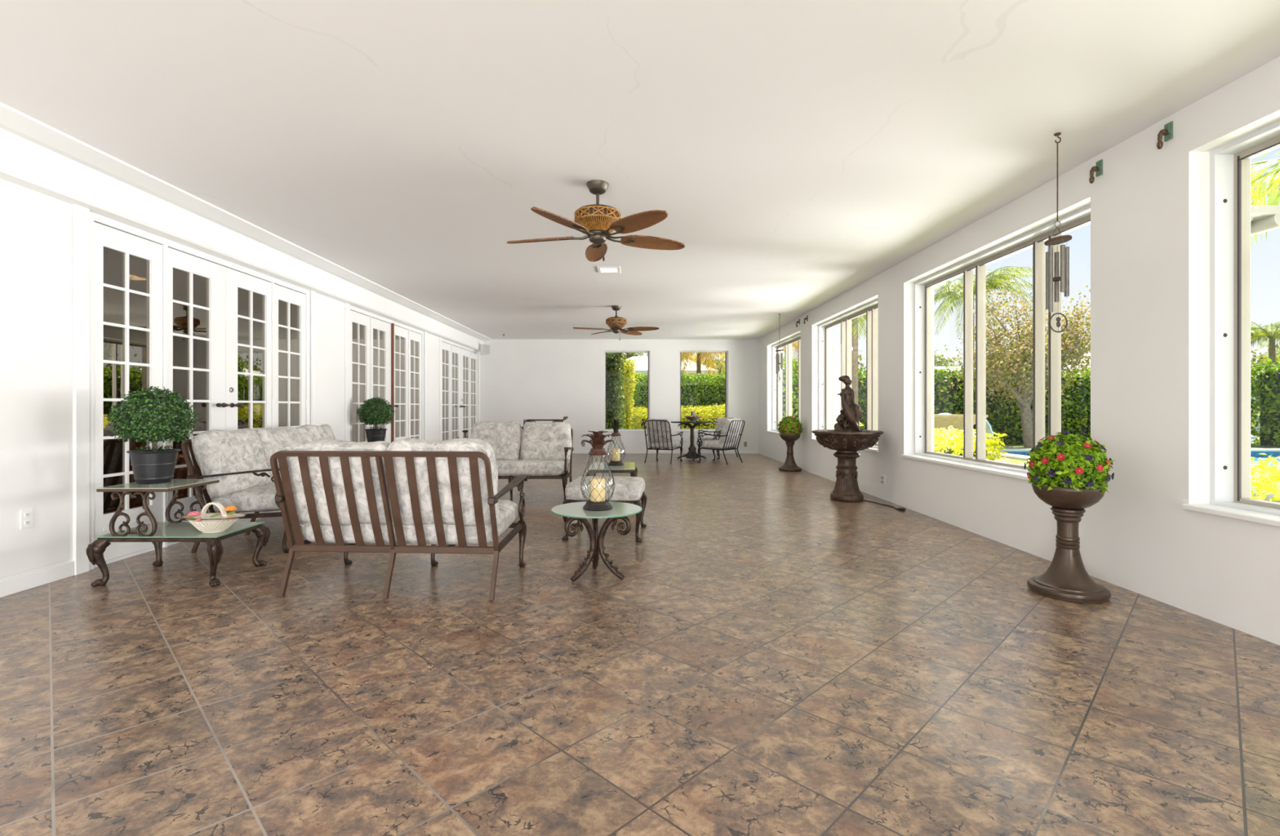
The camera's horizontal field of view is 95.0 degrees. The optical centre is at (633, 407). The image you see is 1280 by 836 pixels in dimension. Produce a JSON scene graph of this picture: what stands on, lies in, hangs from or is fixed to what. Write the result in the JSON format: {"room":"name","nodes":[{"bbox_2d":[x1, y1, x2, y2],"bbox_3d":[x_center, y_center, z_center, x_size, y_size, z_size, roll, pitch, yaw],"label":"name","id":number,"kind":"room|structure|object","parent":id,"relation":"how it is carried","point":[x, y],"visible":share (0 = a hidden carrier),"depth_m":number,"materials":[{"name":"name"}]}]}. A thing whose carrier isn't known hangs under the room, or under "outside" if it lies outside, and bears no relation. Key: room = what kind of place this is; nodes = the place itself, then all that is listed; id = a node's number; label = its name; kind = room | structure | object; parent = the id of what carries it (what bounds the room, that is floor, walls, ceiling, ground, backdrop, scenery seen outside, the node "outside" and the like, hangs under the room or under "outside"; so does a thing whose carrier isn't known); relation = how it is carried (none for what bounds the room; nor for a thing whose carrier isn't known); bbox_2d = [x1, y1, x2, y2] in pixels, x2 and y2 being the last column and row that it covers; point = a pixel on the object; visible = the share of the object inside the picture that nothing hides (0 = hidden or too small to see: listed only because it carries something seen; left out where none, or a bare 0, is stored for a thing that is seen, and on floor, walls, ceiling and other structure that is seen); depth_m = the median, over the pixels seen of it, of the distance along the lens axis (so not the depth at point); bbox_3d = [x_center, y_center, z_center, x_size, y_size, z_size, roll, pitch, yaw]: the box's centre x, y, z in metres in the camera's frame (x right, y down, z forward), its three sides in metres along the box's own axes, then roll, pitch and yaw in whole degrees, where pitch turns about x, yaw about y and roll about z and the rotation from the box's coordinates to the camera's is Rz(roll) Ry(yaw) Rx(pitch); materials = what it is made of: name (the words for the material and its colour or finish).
{"room":"sunroom","nodes":[
{"label":"sunroom","id":0,"kind":"room"},
{"bbox_2d":[128,311,262,453],"bbox_3d":[-6.710,-0.300,7.950,4.980,3.000,15.100,0,0,0],"label":"wall","id":1,"kind":"structure","parent":0,"point":[137,339],"depth_m":12.09,"materials":[{"name":"brown"}]},
{"bbox_2d":[103,247,123,509],"bbox_3d":[-4.423,-0.350,4.720,0.076,2.400,0.720,0,0,0],"label":"glass pane","id":2,"kind":"object","parent":1,"relation":"hanging from","point":[113,260],"visible":0.1,"depth_m":4.97,"materials":[{"name":"clear glass"}]},
{"bbox_2d":[128,255,262,337],"bbox_3d":[-6.700,-1.750,7.950,5.000,0.100,15.100,0,0,0],"label":"glass pane","id":3,"kind":"structure","parent":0,"point":[137,266],"depth_m":9.15,"materials":[{"name":"brown"}]},
{"bbox_2d":[0,178,439,580],"bbox_3d":[-4.110,-0.285,6.150,0.220,2.970,18.300,0,0,0],"label":"wall","id":4,"kind":"structure","parent":0,"point":[330,313],"depth_m":7.71,"materials":[{"name":"paint"}]},
{"bbox_2d":[0,185,69,578],"bbox_3d":[-3.996,-0.160,0.578,0.008,2.480,7.155,0,0,0],"label":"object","id":5,"kind":"structure","parent":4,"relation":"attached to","point":[34,233],"depth_m":3.90,"materials":[{"name":"paint"}]},
{"bbox_2d":[20,508,33,528],"bbox_3d":[-3.986,0.732,3.860,0.011,0.124,0.080,0,0,0],"label":"power outlet","id":6,"kind":"object","parent":5,"relation":"attached to","point":[26,515],"visible":1,"depth_m":3.85,"materials":[{"name":"white plastic"}]},
{"bbox_2d":[0,560,74,597],"bbox_3d":[-3.991,1.147,4.553,0.018,0.105,15.105,0,0,0],"label":"baseboard","id":7,"kind":"structure","parent":4,"relation":"attached to","point":[24,582],"depth_m":3.92,"materials":[{"name":"paint"}]},
{"bbox_2d":[72,204,315,575],"bbox_3d":[-4.027,-0.130,5.770,0.146,2.660,3.170,0,0,0],"label":"door","id":8,"kind":"structure","parent":4,"relation":"in","point":[289,310],"depth_m":5.02,"materials":[{"name":"paint"}]},
{"bbox_2d":[0,102,492,351],"bbox_3d":[-3.838,-1.607,6.120,0.343,0.325,18.240,0,0,0],"label":"crown molding","id":9,"kind":"structure","parent":4,"relation":"attached to","point":[35,155],"depth_m":4.92,"materials":[{"name":"paint"}]},
{"bbox_2d":[344,302,426,443],"bbox_3d":[-4.027,-0.130,9.720,0.146,2.660,3.170,0,0,0],"label":"door","id":10,"kind":"structure","parent":4,"relation":"in","point":[385,358],"depth_m":9.55,"materials":[{"name":"paint"}]},
{"bbox_2d":[439,337,479,440],"bbox_3d":[-4.027,-0.130,13.690,0.146,2.660,3.170,0,0,0],"label":"door","id":11,"kind":"structure","parent":4,"relation":"in","point":[459,365],"depth_m":13.52,"materials":[{"name":"paint"}]},
{"bbox_2d":[480,338,758,450],"bbox_3d":[-0.471,-0.285,15.370,7.458,2.970,0.260,0,0,0],"label":"wall","id":12,"kind":"structure","parent":0,"point":[521,380],"depth_m":15.24,"materials":[{"name":"paint"}]},
{"bbox_2d":[602,351,649,431],"bbox_3d":[-0.162,-0.420,15.328,1.256,2.100,0.225,0,0,0],"label":"window","id":13,"kind":"structure","parent":12,"relation":"in","point":[605,352],"depth_m":15.32,"materials":[{"name":"white paint"}]},
{"bbox_2d":[572,450,758,453],"bbox_3d":[-0.322,1.165,15.234,7.156,0.070,0.012,0,0,0],"label":"baseboard","id":14,"kind":"structure","parent":12,"relation":"attached to","point":[573,451],"depth_m":15.23,"materials":[{"name":"paint"}]},
{"bbox_2d":[678,351,727,431],"bbox_3d":[1.833,-0.420,15.328,1.334,2.100,0.225,0,0,0],"label":"window","id":15,"kind":"structure","parent":12,"relation":"in","point":[680,352],"depth_m":15.32,"materials":[{"name":"white paint"}]},
{"bbox_2d":[0,453,1279,835],"bbox_3d":[-0.260,1.260,6.250,7.760,0.120,18.500,0,0,0],"label":"floor","id":16,"kind":"structure","parent":0,"point":[772,655],"depth_m":2.50,"materials":[{"name":"tile"}]},
{"bbox_2d":[85,479,270,586],"bbox_3d":[-3.210,0.877,4.200,0.901,0.668,0.615,0,0,0],"label":"table","id":17,"kind":"object","parent":16,"relation":"on","point":[156,532],"visible":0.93,"depth_m":3.96,"materials":[{"name":"brown metal"}]},
{"bbox_2d":[107,386,199,484],"bbox_3d":[-3.463,0.194,4.232,0.509,0.698,0.509,0,0,0],"label":"potted topiary","id":18,"kind":"object","parent":17,"relation":"on","point":[149,415],"visible":1,"depth_m":4.13,"materials":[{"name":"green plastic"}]},
{"bbox_2d":[126,448,181,484],"bbox_3d":[-3.460,0.421,4.240,0.306,0.244,0.306,0,0,0],"label":"pot","id":19,"kind":"object","parent":18,"relation":"on","point":[149,466],"depth_m":4.15,"materials":[{"name":"grey metal"}]},
{"bbox_2d":[179,502,246,533],"bbox_3d":[-2.946,0.767,4.114,0.451,0.204,0.274,0,0,6],"label":"flower basket","id":20,"kind":"object","parent":17,"relation":"on","point":[206,522],"visible":1,"depth_m":4.08,"materials":[{"name":"beige ceramic"}]},
{"bbox_2d":[181,424,335,552],"bbox_3d":[-3.278,0.697,5.860,0.931,1.015,2.125,0,0,0],"label":"settee","id":21,"kind":"object","parent":16,"relation":"on","point":[240,459],"visible":0.41,"depth_m":4.94,"materials":[{"name":"white fabric"}]},
{"bbox_2d":[191,428,272,497],"bbox_3d":[-3.520,0.483,5.178,0.341,0.579,0.695,0,0,0],"label":"cushion","id":22,"kind":"object","parent":21,"relation":"on","point":[215,454],"depth_m":4.97,"materials":[{"name":"fabric"}]},
{"bbox_2d":[213,482,280,512],"bbox_3d":[-3.174,0.792,5.856,0.694,0.216,1.982,0,0,0],"label":"seat cushion","id":23,"kind":"object","parent":21,"relation":"on","point":[250,496],"depth_m":4.88,"materials":[{"name":"fabric"}]},
{"bbox_2d":[253,426,302,482],"bbox_3d":[-3.520,0.496,5.851,0.343,0.591,0.691,0,0,0],"label":"cushion","id":24,"kind":"object","parent":21,"relation":"on","point":[273,441],"depth_m":5.68,"materials":[{"name":"fabric"}]},
{"bbox_2d":[295,424,335,442],"bbox_3d":[-3.520,0.491,6.541,0.353,0.602,0.696,0,0,0],"label":"cushion","id":25,"kind":"object","parent":21,"relation":"on","point":[308,433],"depth_m":6.43,"materials":[{"name":"fabric"}]},
{"bbox_2d":[270,437,528,600],"bbox_3d":[-1.533,0.699,4.032,1.450,1.012,0.931,0,0,3],"label":"settee","id":26,"kind":"object","parent":16,"relation":"on","point":[402,491],"visible":1,"depth_m":3.69,"materials":[{"name":"brown metal"}]},
{"bbox_2d":[283,439,393,525],"bbox_3d":[-1.882,0.495,3.809,0.697,0.579,0.344,0,0,3],"label":"cushion","id":27,"kind":"object","parent":26,"relation":"on","point":[331,492],"depth_m":3.69,"materials":[{"name":"fabric"}]},
{"bbox_2d":[302,499,517,544],"bbox_3d":[-1.525,0.792,4.132,1.310,0.215,0.689,0,0,3],"label":"seat cushion","id":28,"kind":"object","parent":26,"relation":"on","point":[506,513],"depth_m":3.80,"materials":[{"name":"fabric"}]},
{"bbox_2d":[386,437,499,526],"bbox_3d":[-1.214,0.484,3.772,0.697,0.582,0.342,0,0,3],"label":"cushion","id":29,"kind":"object","parent":26,"relation":"on","point":[420,493],"depth_m":3.65,"materials":[{"name":"fabric"}]},
{"bbox_2d":[470,421,573,502],"bbox_3d":[-1.530,0.696,7.778,1.450,1.017,0.931,0,0,0],"label":"settee","id":30,"kind":"object","parent":16,"relation":"on","point":[546,449],"visible":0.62,"depth_m":7.90,"materials":[{"name":"white fabric"}]},
{"bbox_2d":[470,421,521,460],"bbox_3d":[-1.875,0.482,8.020,0.696,0.589,0.346,0,0,0],"label":"cushion","id":31,"kind":"object","parent":30,"relation":"on","point":[504,438],"depth_m":7.94,"materials":[{"name":"fabric"}]},
{"bbox_2d":[496,459,568,475],"bbox_3d":[-1.530,0.792,7.672,1.310,0.215,0.687,0,0,0],"label":"seat cushion","id":32,"kind":"object","parent":30,"relation":"on","point":[504,467],"depth_m":7.34,"materials":[{"name":"fabric"}]},
{"bbox_2d":[520,422,572,462],"bbox_3d":[-1.183,0.491,8.020,0.690,0.581,0.342,0,0,0],"label":"cushion","id":33,"kind":"object","parent":30,"relation":"on","point":[539,441],"depth_m":7.93,"materials":[{"name":"fabric"}]},
{"bbox_2d":[551,501,642,582],"bbox_3d":[-0.258,0.959,4.160,0.642,0.486,0.642,0,0,-20],"label":"round table","id":34,"kind":"object","parent":16,"relation":"on","point":[620,510],"visible":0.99,"depth_m":4.09,"materials":[{"name":"green glass"}]},
{"bbox_2d":[580,430,614,511],"bbox_3d":[-0.251,0.441,4.149,0.244,0.548,0.243,0,0,40],"label":"lantern","id":35,"kind":"object","parent":34,"relation":"on","point":[597,502],"visible":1,"depth_m":4.10,"materials":[{"name":"metal"}]},
{"bbox_2d":[590,477,604,502],"bbox_3d":[-0.250,0.581,4.150,0.104,0.156,0.104,0,0,-17],"label":"candle","id":36,"kind":"object","parent":35,"relation":"on","point":[594,482],"depth_m":4.11,"materials":[{"name":"beige wax"}]},
{"bbox_2d":[561,475,646,542],"bbox_3d":[-0.255,0.942,5.600,0.734,0.523,0.714,0,0,5],"label":"ottoman","id":37,"kind":"object","parent":16,"relation":"on","point":[630,490],"visible":0.77,"depth_m":5.30,"materials":[{"name":"white fabric"}]},
{"bbox_2d":[564,475,644,501],"bbox_3d":[-0.251,0.772,5.596,0.700,0.183,0.650,0,0,5],"label":"seat cushion","id":38,"kind":"object","parent":37,"relation":"on","point":[626,488],"depth_m":5.31,"materials":[{"name":"fabric"}]},
{"bbox_2d":[586,462,637,476],"bbox_3d":[-0.260,0.980,7.620,0.642,0.450,1.015,0,0,0],"label":"side table","id":39,"kind":"object","parent":16,"relation":"on","point":[628,467],"visible":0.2,"depth_m":7.29,"materials":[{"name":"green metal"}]},
{"bbox_2d":[606,418,625,466],"bbox_3d":[-0.224,0.454,7.681,0.243,0.602,0.244,0,0,-34],"label":"lantern","id":40,"kind":"object","parent":39,"relation":"on","point":[615,461],"visible":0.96,"depth_m":7.64,"materials":[{"name":"metal"}]},
{"bbox_2d":[644,418,683,464],"bbox_3d":[0.656,0.724,12.804,0.655,0.963,0.864,0,0,23],"label":"armchair","id":41,"kind":"object","parent":16,"relation":"on","point":[660,435],"visible":1,"depth_m":12.54,"materials":[{"name":"metal"}]},
{"bbox_2d":[645,418,672,443],"bbox_3d":[0.561,0.514,12.590,0.559,0.543,0.292,0,0,23],"label":"cushion","id":42,"kind":"object","parent":41,"relation":"on","point":[659,431],"depth_m":12.50,"materials":[{"name":"fabric"}]},
{"bbox_2d":[648,440,679,448],"bbox_3d":[0.687,0.805,12.876,0.570,0.170,0.611,0,0,23],"label":"seat cushion","id":43,"kind":"object","parent":41,"relation":"on","point":[660,443],"depth_m":12.61,"materials":[{"name":"fabric"}]},
{"bbox_2d":[671,421,718,461],"bbox_3d":[1.360,0.767,13.500,1.208,0.863,1.208,0,0,0],"label":"pedestal table","id":44,"kind":"object","parent":16,"relation":"on","point":[691,454],"visible":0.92,"depth_m":13.46,"materials":[{"name":"metal"}]},
{"bbox_2d":[697,417,737,458],"bbox_3d":[2.064,0.724,14.092,0.865,0.963,0.655,0,0,-44],"label":"armchair","id":45,"kind":"object","parent":16,"relation":"on","point":[721,420],"visible":0.38,"depth_m":14.22,"materials":[{"name":"fabric"}]},
{"bbox_2d":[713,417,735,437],"bbox_3d":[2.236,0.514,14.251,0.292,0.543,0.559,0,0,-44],"label":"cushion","id":46,"kind":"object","parent":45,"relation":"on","point":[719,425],"depth_m":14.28,"materials":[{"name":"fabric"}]},
{"bbox_2d":[697,418,744,464],"bbox_3d":[1.915,0.724,12.720,0.864,0.963,0.655,0,0,41],"label":"armchair","id":47,"kind":"object","parent":16,"relation":"on","point":[731,431],"visible":1,"depth_m":12.52,"materials":[{"name":"metal"}]},
{"bbox_2d":[700,440,736,448],"bbox_3d":[1.857,0.805,12.772,0.611,0.170,0.570,0,0,41],"label":"seat cushion","id":48,"kind":"object","parent":47,"relation":"on","point":[709,444],"depth_m":12.56,"materials":[{"name":"fabric"}]},
{"bbox_2d":[719,418,742,443],"bbox_3d":[2.088,0.514,12.562,0.292,0.543,0.559,0,0,41],"label":"cushion","id":49,"kind":"object","parent":47,"relation":"on","point":[731,431],"depth_m":12.41,"materials":[{"name":"fabric"}]},
{"bbox_2d":[777,415,803,471],"bbox_3d":[2.980,0.677,11.156,0.468,1.047,0.470,0,0,-30],"label":"pedestal planter","id":50,"kind":"object","parent":16,"relation":"on","point":[790,431],"visible":1,"depth_m":11.05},
{"bbox_2d":[779,433,800,441],"bbox_3d":[2.985,0.576,11.160,0.386,0.152,0.386,0,0,-30],"label":"bowl","id":51,"kind":"object","parent":50,"relation":"on","point":[785,437],"depth_m":11.02,"materials":[{"name":"metal"}]},
{"bbox_2d":[811,375,905,511],"bbox_3d":[2.770,0.394,7.427,0.876,1.611,1.242,0,0,0],"label":"fountain","id":52,"kind":"object","parent":16,"relation":"on","point":[847,437],"visible":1,"depth_m":7.48,"materials":[{"name":"stone"}]},
{"bbox_2d":[811,429,883,451],"bbox_3d":[2.770,0.431,7.610,0.876,0.258,0.876,0,0,0],"label":"basin","id":53,"kind":"object","parent":52,"relation":"in","point":[838,440],"depth_m":7.33,"materials":[{"name":"stone"}]},
{"bbox_2d":[1024,431,1115,603],"bbox_3d":[2.809,0.677,3.801,0.470,1.047,0.468,0,0,0],"label":"pedestal planter","id":54,"kind":"object","parent":16,"relation":"on","point":[1069,474],"visible":1,"depth_m":3.70,"materials":[{"name":"metal"}]},
{"bbox_2d":[1031,482,1105,509],"bbox_3d":[2.810,0.576,3.795,0.386,0.152,0.386,0,0,0],"label":"bowl","id":55,"kind":"object","parent":54,"relation":"on","point":[1060,496],"depth_m":3.67,"materials":[{"name":"ceramic"}]},
{"bbox_3d":[-3.520,0.877,8.420,0.901,0.668,0.615,0,0,0],"label":"table","id":56,"kind":"object","parent":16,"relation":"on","visible":0},
{"bbox_2d":[355,396,395,442],"bbox_3d":[-3.699,0.192,8.416,0.518,0.702,0.511,0,0,0],"label":"potted topiary","id":57,"kind":"object","parent":56,"relation":"on","point":[376,411],"visible":0.97,"depth_m":8.30,"materials":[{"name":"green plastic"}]},
{"bbox_2d":[364,428,387,442],"bbox_3d":[-3.690,0.421,8.420,0.306,0.244,0.306,0,0,0],"label":"pot","id":58,"kind":"object","parent":57,"relation":"on","point":[372,434],"depth_m":8.32,"materials":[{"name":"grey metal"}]},
{"bbox_2d":[0,0,1279,338],"bbox_3d":[-0.290,-1.830,6.250,7.820,0.120,18.500,0,0,0],"label":"ceiling","id":59,"kind":"structure","parent":0,"point":[797,153],"depth_m":3.58,"materials":[{"name":"paint"}]},
{"bbox_2d":[506,179,684,262],"bbox_3d":[-0.235,-1.469,4.597,1.479,0.602,1.410,0,0,-41],"label":"ceiling fan","id":60,"kind":"object","parent":59,"relation":"hanging from","point":[597,221],"visible":1,"depth_m":4.55,"materials":[{"name":"brown wood"}]},
{"bbox_2d":[573,205,621,235],"bbox_3d":[-0.281,-1.459,4.650,0.370,0.160,0.370,0,0,-23],"label":"motor housing","id":61,"kind":"object","parent":60,"relation":"on","point":[597,220],"depth_m":4.52,"materials":[{"name":"brown wicker"}]},
{"bbox_2d":[596,266,620,273],"bbox_3d":[-0.310,-1.764,7.530,0.290,0.011,0.330,0,0,0],"label":"recessed light","id":62,"kind":"object","parent":59,"relation":"in","point":[602,269],"visible":1,"depth_m":7.53,"materials":[{"name":"paint"}]},
{"bbox_2d":[573,305,659,340],"bbox_3d":[-0.294,-1.469,10.190,1.479,0.602,1.410,0,0,-1],"label":"ceiling fan","id":63,"kind":"object","parent":59,"relation":"hanging from","point":[615,323],"visible":1,"depth_m":10.16,"materials":[{"name":"wood"}]},
{"bbox_2d":[605,317,626,328],"bbox_3d":[-0.295,-1.459,10.260,0.370,0.160,0.370,0,0,17],"label":"motor housing","id":64,"kind":"object","parent":63,"relation":"on","point":[622,322],"depth_m":10.13,"materials":[{"name":"brown wicker"}]},
{"bbox_2d":[775,314,783,382],"bbox_3d":[2.784,-1.127,11.152,0.146,1.286,0.146,0,0,31],"label":"wind chime","id":65,"kind":"object","parent":59,"relation":"hanging from","point":[778,363],"visible":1,"depth_m":11.11,"materials":[{"name":"metal"}]},
{"bbox_2d":[1044,132,1071,332],"bbox_3d":[2.748,-1.127,3.795,0.146,1.286,0.146,0,0,27],"label":"wind chime","id":66,"kind":"object","parent":59,"relation":"hanging from","point":[1064,278],"visible":1,"depth_m":3.78,"materials":[{"name":"grey metal"}]},
{"bbox_2d":[933,413,988,431],"bbox_3d":[9.150,0.445,17.400,1.720,0.470,1.720,0,0,0],"label":"lounge chair","id":67,"kind":"object","parent":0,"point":[940,420],"depth_m":16.72,"materials":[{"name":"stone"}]},
{"bbox_2d":[758,56,1279,645],"bbox_3d":[3.439,-0.550,6.250,0.362,3.500,18.500,0,0,0],"label":"wall","id":68,"kind":"structure","parent":0,"point":[1150,205],"depth_m":3.85,"materials":[{"name":"paint"}]},
{"bbox_2d":[765,333,800,438],"bbox_3d":[3.395,-0.450,12.835,0.330,2.100,2.870,0,0,0],"label":"window","id":69,"kind":"structure","parent":68,"relation":"in","point":[788,343],"depth_m":13.34,"materials":[{"name":"white paint"}]},
{"bbox_2d":[809,298,878,452],"bbox_3d":[3.395,-0.450,9.250,0.330,2.100,2.920,0,0,0],"label":"window","id":70,"kind":"structure","parent":68,"relation":"in","point":[870,309],"depth_m":9.54,"materials":[{"name":"white paint"}]},
{"bbox_2d":[901,204,1090,480],"bbox_3d":[3.395,-0.450,5.620,0.330,2.100,2.920,0,0,0],"label":"window","id":71,"kind":"structure","parent":68,"relation":"in","point":[1035,238],"depth_m":5.91,"materials":[{"name":"white paint"}]},
{"bbox_2d":[1088,159,1102,183],"bbox_3d":[3.222,-1.642,4.095,0.074,0.160,0.051,0,0,0],"label":"spigot","id":72,"kind":"object","parent":68,"relation":"attached to","point":[1098,168],"visible":1,"depth_m":4.08,"materials":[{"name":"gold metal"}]},
{"bbox_2d":[1156,120,1173,149],"bbox_3d":[3.222,-1.648,3.565,0.074,0.160,0.051,0,0,0],"label":"spigot","id":73,"kind":"object","parent":68,"relation":"attached to","point":[1167,131],"visible":1,"depth_m":3.56,"materials":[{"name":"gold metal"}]},
{"bbox_2d":[1182,120,1279,527],"bbox_3d":[3.395,-0.450,2.005,0.330,2.100,2.910,0,0,0],"label":"window","id":74,"kind":"structure","parent":68,"relation":"in","point":[1230,162],"depth_m":3.41,"materials":[{"name":"white paint"}]},
{"bbox_3d":[-6.670,1.262,7.950,5.060,0.115,15.100,0,0,0],"label":"floor","id":75,"kind":"structure","parent":0,"visible":0},
{"bbox_2d":[103,434,203,513],"bbox_3d":[-5.635,0.715,6.300,0.910,0.810,2.140,0,0,0],"label":"leather sofa","id":76,"kind":"object","parent":75,"relation":"on","point":[180,473],"visible":0.02,"depth_m":6.76,"materials":[{"name":"brown"}]},
{"bbox_2d":[128,466,196,479],"bbox_3d":[-5.524,0.810,6.706,0.632,0.220,0.814,0,0,0],"label":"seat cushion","id":77,"kind":"object","parent":76,"relation":"on","point":[180,473],"depth_m":6.78,"materials":[{"name":"fabric"}]},
{"label":"outside","id":78,"kind":"structure","parent":0,"visible":0},
{"bbox_2d":[974,434,1279,491],"bbox_3d":[10.000,1.400,25.000,100.000,0.200,90.000,0,0,0],"label":"ground","id":79,"kind":"structure","parent":78,"point":[1006,446],"depth_m":18.88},
{"bbox_2d":[606,352,626,429],"bbox_3d":[-1.471,-0.275,17.513,2.563,3.150,1.623,0,0,0],"label":"hedge","id":80,"kind":"object","parent":79,"relation":"on","point":[613,383],"visible":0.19,"depth_m":17.00,"materials":[{"name":"green plant"}]},
{"bbox_2d":[617,356,638,429],"bbox_3d":[-0.167,-0.170,19.193,0.720,2.939,1.209,0,0,0],"label":"shrub","id":81,"kind":"object","parent":79,"relation":"on","point":[629,366],"visible":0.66,"depth_m":18.84,"materials":[{"name":"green plant"}]},
{"bbox_2d":[631,404,647,429],"bbox_3d":[0.421,0.615,17.604,1.038,1.370,1.436,0,0,0],"label":"shrub","id":82,"kind":"object","parent":79,"relation":"on","point":[638,416],"visible":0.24,"depth_m":17.16,"materials":[{"name":"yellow plant"}]},
{"bbox_2d":[615,356,718,421],"bbox_3d":[1.200,-0.650,30.000,5.400,3.900,6.200,0,0,0],"label":"house","id":83,"kind":"structure","parent":79,"relation":"on","point":[642,362],"depth_m":27.50,"materials":[{"name":"white"}]},
{"bbox_2d":[631,371,724,422],"bbox_3d":[3.055,0.009,20.901,6.509,2.583,1.656,0,0,0],"label":"hedge","id":84,"kind":"object","parent":79,"relation":"on","point":[700,394],"visible":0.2,"depth_m":20.40,"materials":[{"name":"green plant"}]},
{"bbox_2d":[680,403,724,429],"bbox_3d":[2.346,0.569,17.565,2.496,1.461,1.439,0,0,0],"label":"shrub","id":85,"kind":"object","parent":79,"relation":"on","point":[717,411],"visible":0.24,"depth_m":17.14,"materials":[{"name":"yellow plant"}]},
{"bbox_2d":[680,352,724,385],"bbox_3d":[2.672,-0.845,24.459,3.972,4.290,3.986,0,0,-44],"label":"palm tree","id":86,"kind":"object","parent":79,"relation":"on","point":[707,356],"visible":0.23,"depth_m":23.73,"materials":[{"name":"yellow plant"}]},
{"bbox_2d":[687,352,724,385],"bbox_3d":[4.770,-1.523,40.174,5.732,5.698,6.170,0,0,29],"label":"tree","id":87,"kind":"object","parent":79,"relation":"on","point":[723,358],"visible":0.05,"depth_m":38.69,"materials":[{"name":"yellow plant"}]},
{"bbox_2d":[782,355,798,419],"bbox_3d":[4.682,-0.134,17.547,1.861,2.867,1.614,0,0,0],"label":"hedge","id":88,"kind":"object","parent":79,"relation":"on","point":[794,363],"visible":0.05,"depth_m":17.00,"materials":[{"name":"green plant"}]},
{"bbox_2d":[831,344,853,429],"bbox_3d":[3.980,0.040,11.550,0.550,2.520,0.400,0,0,0],"label":"fluted column","id":89,"kind":"structure","parent":79,"relation":"on","point":[836,348],"depth_m":11.44,"materials":[{"name":"grey paint"}]},
{"bbox_2d":[851,314,866,422],"bbox_3d":[6.585,-1.214,17.943,3.236,5.029,3.329,0,0,21],"label":"palm tree","id":90,"kind":"object","parent":79,"relation":"on","point":[855,322],"visible":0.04,"depth_m":17.80,"materials":[{"name":"green plant"}]},
{"bbox_2d":[933,413,963,442],"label":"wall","id":91,"kind":"structure","parent":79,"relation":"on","point":[945,420],"depth_m":16.72,"materials":[{"name":"stone"}]},
{"bbox_2d":[933,346,990,367],"bbox_3d":[23.611,-1.770,44.507,7.271,6.186,7.158,0,0,-39],"label":"tree","id":92,"kind":"object","parent":79,"relation":"on","point":[936,363],"visible":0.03,"depth_m":43.36,"materials":[{"name":"green plant"}]},
{"bbox_2d":[933,426,1007,462],"bbox_3d":[6.184,0.824,12.092,1.899,0.953,2.394,0,0,0],"label":"shrub","id":93,"kind":"object","parent":79,"relation":"on","point":[956,446],"visible":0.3,"depth_m":11.18,"materials":[{"name":"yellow plant"}]},
{"bbox_2d":[933,266,1048,368],"bbox_3d":[13.884,-2.316,24.322,5.570,7.231,5.608,0,0,0],"label":"palm tree","id":94,"kind":"object","parent":79,"relation":"on","point":[957,293],"visible":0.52,"depth_m":23.70,"materials":[{"name":"green plant"}]},
{"bbox_2d":[933,279,1090,447],"bbox_3d":[12.918,-1.519,19.098,5.639,5.684,4.187,0,0,-26],"label":"flowering tree","id":95,"kind":"object","parent":79,"relation":"on","point":[1020,374],"visible":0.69,"depth_m":18.79,"materials":[{"name":"green plant"}]},
{"bbox_2d":[857,363,1262,444],"bbox_3d":[14.425,-0.176,21.442,15.640,2.952,2.292,0,0,0],"label":"hedge","id":96,"kind":"object","parent":79,"relation":"on","point":[1075,416],"visible":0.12,"depth_m":20.78,"materials":[{"name":"green plant"}]},
{"bbox_2d":[989,448,1279,471],"bbox_3d":[15.000,1.890,14.775,10.700,1.320,5.550,0,0,0],"label":"swimming pool","id":97,"kind":"object","parent":79,"relation":"in","point":[1014,453],"visible":0.03,"depth_m":17.15,"materials":[{"name":"blue liquid"}]},
{"bbox_2d":[1250,357,1279,446],"bbox_3d":[22.130,-0.259,12.187,2.206,3.119,16.816,0,0,0],"label":"hedge","id":98,"kind":"object","parent":79,"relation":"on","point":[1268,380],"visible":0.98,"depth_m":19.86,"materials":[{"name":"green plant"}]},
{"bbox_2d":[1250,148,1279,249],"bbox_3d":[8.078,-1.083,6.399,4.282,4.765,4.225,0,0,0],"label":"palm tree","id":99,"kind":"object","parent":79,"relation":"on","point":[1271,179],"visible":0.2,"depth_m":7.08,"materials":[{"name":"green plant"}]},
{"bbox_2d":[1250,453,1279,502],"bbox_3d":[7.444,0.826,5.766,4.492,0.947,1.526,0,0,0],"label":"shrub","id":100,"kind":"object","parent":79,"relation":"on","point":[1271,494],"visible":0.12,"depth_m":5.34,"materials":[{"name":"yellow plant"}]},
{"bbox_2d":[1250,204,1279,235],"bbox_3d":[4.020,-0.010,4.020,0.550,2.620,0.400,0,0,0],"label":"roof","id":101,"kind":"structure","parent":79,"relation":"on","point":[1264,218],"depth_m":3.85,"materials":[{"name":"grey paint"}]},
{"bbox_2d":[1250,320,1279,367],"bbox_3d":[27.026,-1.187,24.808,4.152,4.974,4.015,0,0,0],"label":"palm tree","id":102,"kind":"object","parent":79,"relation":"on","point":[1256,333],"visible":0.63,"depth_m":24.73,"materials":[{"name":"green plant"}]},
{"bbox_2d":[1250,342,1279,370],"bbox_3d":[44.274,-1.677,38.203,8.345,6.003,8.333,0,0,25],"label":"tree","id":103,"kind":"object","parent":79,"relation":"on","point":[1261,357],"visible":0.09,"depth_m":38.62,"materials":[{"name":"green plant"}]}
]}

